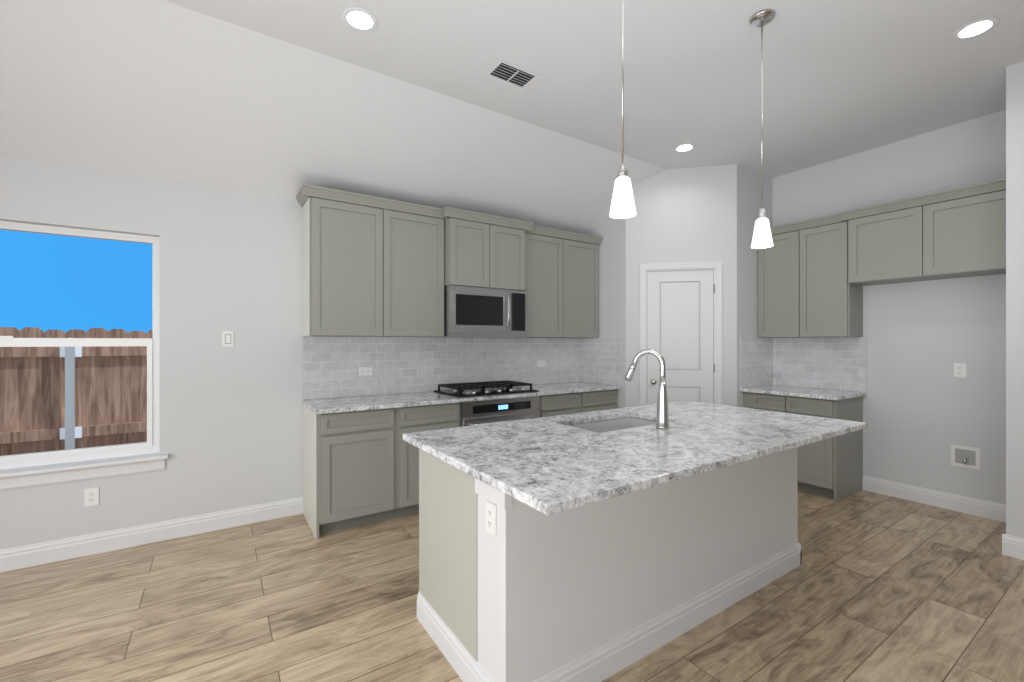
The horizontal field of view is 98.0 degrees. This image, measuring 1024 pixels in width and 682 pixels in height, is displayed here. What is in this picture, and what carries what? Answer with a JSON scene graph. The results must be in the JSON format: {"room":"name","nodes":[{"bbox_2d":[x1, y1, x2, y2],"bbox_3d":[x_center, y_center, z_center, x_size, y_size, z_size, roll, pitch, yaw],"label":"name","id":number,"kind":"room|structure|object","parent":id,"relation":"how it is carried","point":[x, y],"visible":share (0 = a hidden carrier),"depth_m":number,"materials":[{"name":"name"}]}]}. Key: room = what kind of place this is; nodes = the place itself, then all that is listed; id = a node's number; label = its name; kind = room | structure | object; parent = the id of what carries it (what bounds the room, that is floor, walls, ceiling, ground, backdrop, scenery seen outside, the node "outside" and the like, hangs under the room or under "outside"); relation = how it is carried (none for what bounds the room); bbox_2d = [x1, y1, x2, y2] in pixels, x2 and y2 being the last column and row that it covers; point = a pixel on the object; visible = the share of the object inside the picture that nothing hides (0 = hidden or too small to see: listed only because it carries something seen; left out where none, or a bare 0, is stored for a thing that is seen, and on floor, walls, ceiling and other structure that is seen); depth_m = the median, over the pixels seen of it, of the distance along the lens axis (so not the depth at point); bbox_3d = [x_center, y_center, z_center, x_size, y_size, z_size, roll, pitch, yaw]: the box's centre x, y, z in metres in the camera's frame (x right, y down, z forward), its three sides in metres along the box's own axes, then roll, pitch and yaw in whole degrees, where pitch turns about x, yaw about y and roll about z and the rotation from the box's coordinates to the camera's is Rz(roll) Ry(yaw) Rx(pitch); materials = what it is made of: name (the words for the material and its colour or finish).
{"room":"kitchen","nodes":[
{"label":"kitchen","id":0,"kind":"room"},
{"bbox_2d":[0,154,567,549],"bbox_3d":[-1.619,-0.258,3.771,8.980,3.300,0.140,0,0,-34],"label":"wall","id":1,"kind":"structure","parent":0,"point":[230,427],"depth_m":3.25,"materials":[{"name":"paint"}]},
{"bbox_2d":[0,221,158,469],"bbox_3d":[-3.144,0.022,2.776,1.500,1.540,0.080,0,0,-34],"label":"window","id":2,"kind":"structure","parent":1,"relation":"in","point":[150,445],"depth_m":3.02,"materials":[{"name":"white plastic"}]},
{"bbox_2d":[0,453,167,489],"bbox_3d":[-3.101,0.843,2.712,1.600,0.108,0.133,0,0,-34],"label":"window sill","id":3,"kind":"structure","parent":1,"relation":"attached to","point":[20,477],"depth_m":2.88,"materials":[{"name":"white wood"}]},
{"bbox_2d":[84,487,98,506],"bbox_3d":[-2.760,1.017,2.922,0.072,0.116,0.010,0,0,-34],"label":"outlet","id":4,"kind":"object","parent":1,"relation":"attached to","point":[91,496],"visible":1,"depth_m":2.92,"materials":[{"name":"white plastic"}]},
{"bbox_2d":[0,497,302,571],"bbox_3d":[-3.451,1.326,2.460,4.198,0.132,0.016,0,0,-34],"label":"baseboard","id":5,"kind":"structure","parent":1,"relation":"attached to","point":[18,557],"depth_m":3.05,"materials":[{"name":"white wood"}]},
{"bbox_2d":[222,331,233,346],"bbox_3d":[-2.131,-0.023,3.339,0.072,0.116,0.011,0,0,-34],"label":"light switch","id":6,"kind":"object","parent":1,"relation":"attached to","point":[227,338],"visible":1,"depth_m":3.34,"materials":[{"name":"white plastic"}]},
{"bbox_2d":[300,184,391,336],"bbox_3d":[-1.358,-0.608,3.662,0.621,1.120,0.328,0,0,-34],"label":"upper cabinet","id":7,"kind":"object","parent":1,"relation":"attached to","point":[373,266],"depth_m":3.52,"materials":[{"name":"grey wood"}]},
{"bbox_2d":[392,200,443,336],"bbox_3d":[-0.945,-0.608,3.936,0.617,1.120,0.328,0,0,-34],"label":"upper cabinet","id":8,"kind":"object","parent":1,"relation":"attached to","point":[417,230],"depth_m":3.83,"materials":[{"name":"grey wood"}]},
{"bbox_2d":[303,336,578,399],"bbox_3d":[-0.446,0.212,4.461,3.018,0.517,0.007,0,0,-34],"label":"tile backsplash","id":9,"kind":"structure","parent":1,"relation":"attached to","point":[332,365],"depth_m":4.20,"materials":[{"name":"white tile"}]},
{"bbox_2d":[359,367,371,375],"bbox_3d":[-1.281,0.257,3.894,0.116,0.072,0.010,0,0,-34],"label":"outlet","id":10,"kind":"object","parent":9,"relation":"attached to","point":[364,371],"visible":1,"depth_m":3.89,"materials":[{"name":"white plastic"}]},
{"bbox_2d":[537,360,544,366],"bbox_3d":[0.327,0.242,4.962,0.116,0.072,0.010,0,0,-34],"label":"outlet","id":11,"kind":"object","parent":9,"relation":"attached to","point":[541,363],"visible":1,"depth_m":4.96,"materials":[{"name":"white plastic"}]},
{"bbox_2d":[444,208,495,288],"bbox_3d":[-0.467,-0.836,4.209,0.476,0.665,0.403,0,0,-34],"label":"upper cabinet","id":12,"kind":"object","parent":1,"relation":"attached to","point":[469,237],"depth_m":4.03,"materials":[{"name":"grey wood"}]},
{"bbox_2d":[444,285,526,336],"bbox_3d":[-0.302,-0.275,4.281,0.826,0.453,0.465,0,0,-34],"label":"microwave","id":13,"kind":"object","parent":12,"relation":"attached to","point":[477,312],"visible":1,"depth_m":4.09,"materials":[{"name":"silver metal"}]},
{"bbox_2d":[496,216,527,291],"bbox_3d":[-0.172,-0.836,4.405,0.476,0.665,0.403,0,0,-34],"label":"upper cabinet","id":14,"kind":"object","parent":1,"relation":"attached to","point":[511,235],"depth_m":4.28,"materials":[{"name":"grey wood"}]},
{"bbox_2d":[506,224,567,337],"bbox_3d":[0.256,-0.608,4.735,0.596,1.120,0.328,0,0,-34],"label":"upper cabinet","id":15,"kind":"object","parent":1,"relation":"attached to","point":[547,294],"depth_m":4.62,"materials":[{"name":"grey wood"}]},
{"bbox_2d":[568,232,599,337],"bbox_3d":[0.651,-0.608,4.997,0.599,1.120,0.328,0,0,-34],"label":"upper cabinet","id":16,"kind":"object","parent":1,"relation":"attached to","point":[583,251],"depth_m":4.90,"materials":[{"name":"grey wood"}]},
{"bbox_2d":[0,490,1023,681],"bbox_3d":[0.910,1.422,-0.035,8.980,0.060,9.280,0,0,-34],"label":"floor","id":17,"kind":"structure","parent":0,"point":[875,587],"depth_m":2.30,"materials":[{"name":"brown wood"}]},
{"bbox_2d":[303,405,398,538],"bbox_3d":[-1.299,0.948,3.533,0.578,0.888,0.608,0,0,-34],"label":"base cabinet","id":18,"kind":"object","parent":17,"relation":"on","point":[360,468],"depth_m":3.29,"materials":[{"name":"grey wood"}]},
{"bbox_2d":[301,382,620,413],"bbox_3d":[-0.273,0.487,4.190,3.030,0.030,0.648,0,0,-34],"label":"countertop","id":19,"kind":"structure","parent":18,"relation":"on","point":[340,404],"depth_m":3.72,"materials":[{"name":"white stone"}]},
{"bbox_2d":[434,380,537,397],"bbox_3d":[-0.244,0.434,4.213,0.840,0.072,0.525,0,0,-34],"label":"cooktop","id":20,"kind":"object","parent":19,"relation":"in","point":[470,389],"visible":1,"depth_m":4.10,"materials":[{"name":"black metal"}]},
{"bbox_2d":[399,402,460,516],"bbox_3d":[-0.825,0.948,3.848,0.560,0.888,0.608,0,0,-34],"label":"base cabinet","id":21,"kind":"object","parent":17,"relation":"on","point":[412,419],"depth_m":3.53,"materials":[{"name":"grey wood"}]},
{"bbox_2d":[419,449,477,661],"bbox_3d":[-0.109,0.948,2.146,0.483,0.888,0.618,0,0,-34],"label":"base cabinet","id":22,"kind":"object","parent":17,"relation":"on","point":[448,543],"depth_m":1.95,"materials":[{"name":"grey"}]},
{"bbox_2d":[403,400,866,514],"bbox_3d":[0.753,0.485,2.432,2.360,0.033,1.195,0,0,-34],"label":"countertop","id":23,"kind":"structure","parent":22,"relation":"on","point":[549,465],"depth_m":2.00,"materials":[{"name":"white stone"}]},
{"bbox_2d":[567,417,656,432],"bbox_3d":[0.620,0.620,2.641,0.684,0.232,0.404,0,0,-34],"label":"sink","id":24,"kind":"object","parent":23,"relation":"in","point":[613,424],"visible":0.02,"depth_m":2.88,"materials":[{"name":"silver metal"}]},
{"bbox_2d":[625,349,669,428],"bbox_3d":[0.766,0.253,2.482,0.177,0.429,0.224,0,0,-34],"label":"faucet","id":25,"kind":"object","parent":23,"relation":"on","point":[662,414],"visible":1,"depth_m":2.42,"materials":[{"name":"silver metal"}]},
{"bbox_2d":[461,396,539,426],"bbox_3d":[-0.229,0.948,4.198,0.810,0.888,0.684,0,0,-34],"label":"oven","id":26,"kind":"object","parent":17,"relation":"on","point":[492,411],"visible":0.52,"depth_m":3.94,"materials":[{"name":"silver metal"}]},
{"bbox_2d":[539,392,582,416],"bbox_3d":[0.312,0.948,4.604,0.530,0.888,0.608,0,0,-34],"label":"base cabinet","id":27,"kind":"object","parent":17,"relation":"on","point":[568,403],"depth_m":4.35,"materials":[{"name":"grey wood"}]},
{"bbox_2d":[583,389,616,411],"bbox_3d":[0.755,0.948,4.898,0.534,0.888,0.608,0,0,-34],"label":"base cabinet","id":28,"kind":"object","parent":17,"relation":"on","point":[604,399],"depth_m":4.65,"materials":[{"name":"grey wood"}]},
{"bbox_2d":[475,447,797,681],"bbox_3d":[0.825,0.948,2.263,2.187,0.888,0.217,0,0,-34],"label":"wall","id":29,"kind":"structure","parent":17,"relation":"on","point":[558,590],"depth_m":1.88,"materials":[{"name":"white paint"}]},
{"bbox_2d":[486,500,496,536],"bbox_3d":[-0.080,0.657,1.660,0.010,0.116,0.072,0,0,-34],"label":"outlet","id":30,"kind":"object","parent":29,"relation":"attached to","point":[491,517],"visible":0.98,"depth_m":1.65,"materials":[{"name":"white plastic"}]},
{"bbox_2d":[417,543,801,681],"bbox_3d":[0.665,1.326,2.515,2.207,0.132,0.821,0,0,-34],"label":"baseboard","id":31,"kind":"structure","parent":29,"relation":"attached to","point":[609,659],"depth_m":2.03,"materials":[{"name":"white wood"}]},
{"bbox_2d":[743,392,862,501],"bbox_3d":[2.835,0.948,4.376,0.608,0.888,0.818,0,0,-34],"label":"base cabinet","id":32,"kind":"object","parent":17,"relation":"on","point":[831,467],"visible":0.62,"depth_m":4.03,"materials":[{"name":"grey wood"}]},
{"bbox_2d":[740,385,866,399],"bbox_3d":[2.826,0.487,4.352,0.648,0.030,0.848,0,0,-34],"label":"countertop","id":33,"kind":"structure","parent":32,"relation":"on","point":[827,394],"depth_m":4.24,"materials":[{"name":"white stone"}]},
{"bbox_2d":[0,0,1023,234],"bbox_3d":[0.910,-1.482,-0.035,8.980,0.872,9.280,0,0,-34],"label":"ceiling","id":34,"kind":"structure","parent":0,"point":[408,101],"depth_m":2.91,"materials":[{"name":"paint"}]},
{"bbox_2d":[341,7,377,31],"bbox_3d":[-0.848,-1.794,2.483,0.194,0.004,0.194,0,0,-34],"label":"recessed light","id":35,"kind":"object","parent":34,"relation":"in","point":[359,19],"visible":1,"depth_m":2.48,"materials":[{"name":"white"}]},
{"bbox_2d":[484,58,540,89],"bbox_3d":[0.002,-1.790,2.993,0.320,0.012,0.210,0,0,-34],"label":"ceiling vent","id":36,"kind":"object","parent":34,"relation":"in","point":[510,74],"visible":1,"depth_m":2.99,"materials":[{"name":"white metal"}]},
{"bbox_2d":[609,0,635,218],"bbox_3d":[0.461,-1.162,1.851,0.128,1.268,0.128,0,0,-34],"label":"pendant light","id":37,"kind":"object","parent":34,"relation":"hanging from","point":[622,204],"visible":1,"depth_m":1.83,"materials":[{"name":"white glass"}]},
{"bbox_2d":[673,143,695,151],"bbox_3d":[1.596,-1.794,4.118,0.194,0.004,0.194,0,0,-34],"label":"recessed light","id":38,"kind":"object","parent":34,"relation":"in","point":[686,147],"visible":1,"depth_m":4.11,"materials":[{"name":"white"}]},
{"bbox_2d":[749,9,774,248],"bbox_3d":[1.385,-1.162,2.465,0.128,1.268,0.128,0,0,-34],"label":"pendant light","id":39,"kind":"object","parent":34,"relation":"hanging from","point":[762,237],"visible":1,"depth_m":2.45,"materials":[{"name":"white glass"}]},
{"bbox_2d":[951,17,999,40],"bbox_3d":[2.658,-1.794,2.555,0.194,0.004,0.194,0,0,-34],"label":"recessed light","id":40,"kind":"object","parent":34,"relation":"in","point":[976,28],"visible":1,"depth_m":2.55,"materials":[{"name":"white"}]},
{"bbox_2d":[587,164,772,407],"bbox_3d":[1.836,-0.258,5.094,1.480,3.300,1.480,0,0,-34],"label":"wall","id":41,"kind":"structure","parent":0,"point":[701,214],"depth_m":4.62,"materials":[{"name":"paint"}]},
{"bbox_2d":[579,338,620,385],"bbox_3d":[0.990,0.212,5.019,0.009,0.517,0.630,0,0,-34],"label":"tile backsplash","id":42,"kind":"structure","parent":41,"relation":"attached to","point":[599,358],"depth_m":5.01,"materials":[{"name":"white tile"}]},
{"bbox_2d":[639,261,721,405],"bbox_3d":[1.745,0.286,4.640,0.810,2.212,0.122,0,0,11],"label":"door frame","id":43,"kind":"structure","parent":41,"relation":"attached to","point":[714,266],"depth_m":4.57,"materials":[{"name":"white wood"}]},
{"bbox_2d":[647,270,714,404],"bbox_3d":[1.739,0.321,4.619,0.506,2.119,0.503,0,0,-34],"label":"pantry door","id":44,"kind":"structure","parent":41,"relation":"in","point":[680,322],"depth_m":4.61,"materials":[{"name":"white wood"}]},
{"bbox_2d":[740,337,774,387],"bbox_3d":[2.581,0.212,4.695,0.620,0.517,0.007,0,0,-34],"label":"tile backsplash","id":45,"kind":"structure","parent":41,"relation":"attached to","point":[757,355],"depth_m":4.70,"materials":[{"name":"white tile"}]},
{"bbox_2d":[773,110,1005,504],"bbox_3d":[4.591,-0.258,2.410,0.140,3.300,9.000,0,0,-34],"label":"wall","id":46,"kind":"structure","parent":0,"point":[924,409],"depth_m":3.82,"materials":[{"name":"paint"}]},
{"bbox_2d":[758,223,789,337],"bbox_3d":[2.855,-0.608,4.598,0.327,1.120,0.472,0,0,-34],"label":"upper cabinet","id":47,"kind":"object","parent":46,"relation":"attached to","point":[774,261],"depth_m":4.56,"materials":[{"name":"grey wood"}]},
{"bbox_2d":[775,337,866,391],"bbox_3d":[3.093,0.212,4.530,0.007,0.517,0.849,0,0,-34],"label":"tile backsplash","id":48,"kind":"structure","parent":46,"relation":"attached to","point":[834,363],"depth_m":4.48,"materials":[{"name":"white tile"}]},
{"bbox_2d":[790,210,862,337],"bbox_3d":[3.055,-0.608,4.271,0.357,1.120,0.543,0,0,-34],"label":"upper cabinet","id":49,"kind":"object","parent":46,"relation":"attached to","point":[815,275],"depth_m":4.18,"materials":[{"name":"grey wood"}]},
{"bbox_2d":[858,198,913,285],"bbox_3d":[3.325,-0.848,3.864,0.357,0.640,0.574,0,0,-34],"label":"upper cabinet","id":50,"kind":"object","parent":46,"relation":"attached to","point":[884,228],"depth_m":3.79,"materials":[{"name":"grey wood"}]},
{"bbox_2d":[862,476,1023,559],"bbox_3d":[3.310,1.326,3.494,0.796,0.132,1.174,0,0,-34],"label":"baseboard","id":51,"kind":"structure","parent":46,"relation":"attached to","point":[1012,546],"depth_m":3.69,"materials":[{"name":"white wood"}]},
{"bbox_2d":[910,178,1005,281],"bbox_3d":[3.575,-0.848,3.488,0.357,0.640,0.576,0,0,-34],"label":"upper cabinet","id":52,"kind":"object","parent":46,"relation":"attached to","point":[960,232],"depth_m":3.41,"materials":[{"name":"grey wood"}]},
{"bbox_2d":[954,363,965,377],"bbox_3d":[3.675,0.232,3.651,0.010,0.116,0.072,0,0,-34],"label":"outlet","id":53,"kind":"object","parent":46,"relation":"attached to","point":[959,369],"visible":1,"depth_m":3.65,"materials":[{"name":"white plastic"}]},
{"bbox_2d":[951,445,979,469],"bbox_3d":[3.687,0.937,3.623,0.024,0.170,0.170,0,0,-34],"label":"outlet box","id":54,"kind":"object","parent":46,"relation":"attached to","point":[965,457],"visible":1,"depth_m":3.62,"materials":[{"name":"white plastic"}]},
{"bbox_2d":[1006,61,1023,538],"bbox_3d":[3.596,-0.258,3.076,0.780,3.300,0.130,0,0,-34],"label":"wall","id":55,"kind":"structure","parent":0,"point":[1015,300],"depth_m":2.88,"materials":[{"name":"paint"}]},
{"label":"outside","id":56,"kind":"structure","parent":0,"visible":0},
{"bbox_3d":[-6.736,1.767,7.587,24.000,0.050,11.840,0,0,-34],"label":"ground","id":57,"kind":"structure","parent":56,"visible":0},
{"bbox_2d":[60,347,81,449],"bbox_3d":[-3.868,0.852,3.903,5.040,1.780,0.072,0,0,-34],"label":"fence post","id":58,"kind":"object","parent":57,"relation":"on","point":[70,432],"depth_m":3.88,"materials":[{"name":"grey"}]},
{"bbox_2d":[0,327,152,455],"bbox_3d":[-5.399,0.806,2.964,19.110,1.872,0.060,0,0,-34],"label":"fence","id":59,"kind":"object","parent":57,"relation":"on","point":[110,395],"depth_m":3.97,"materials":[{"name":"brown wood"}]}
]}

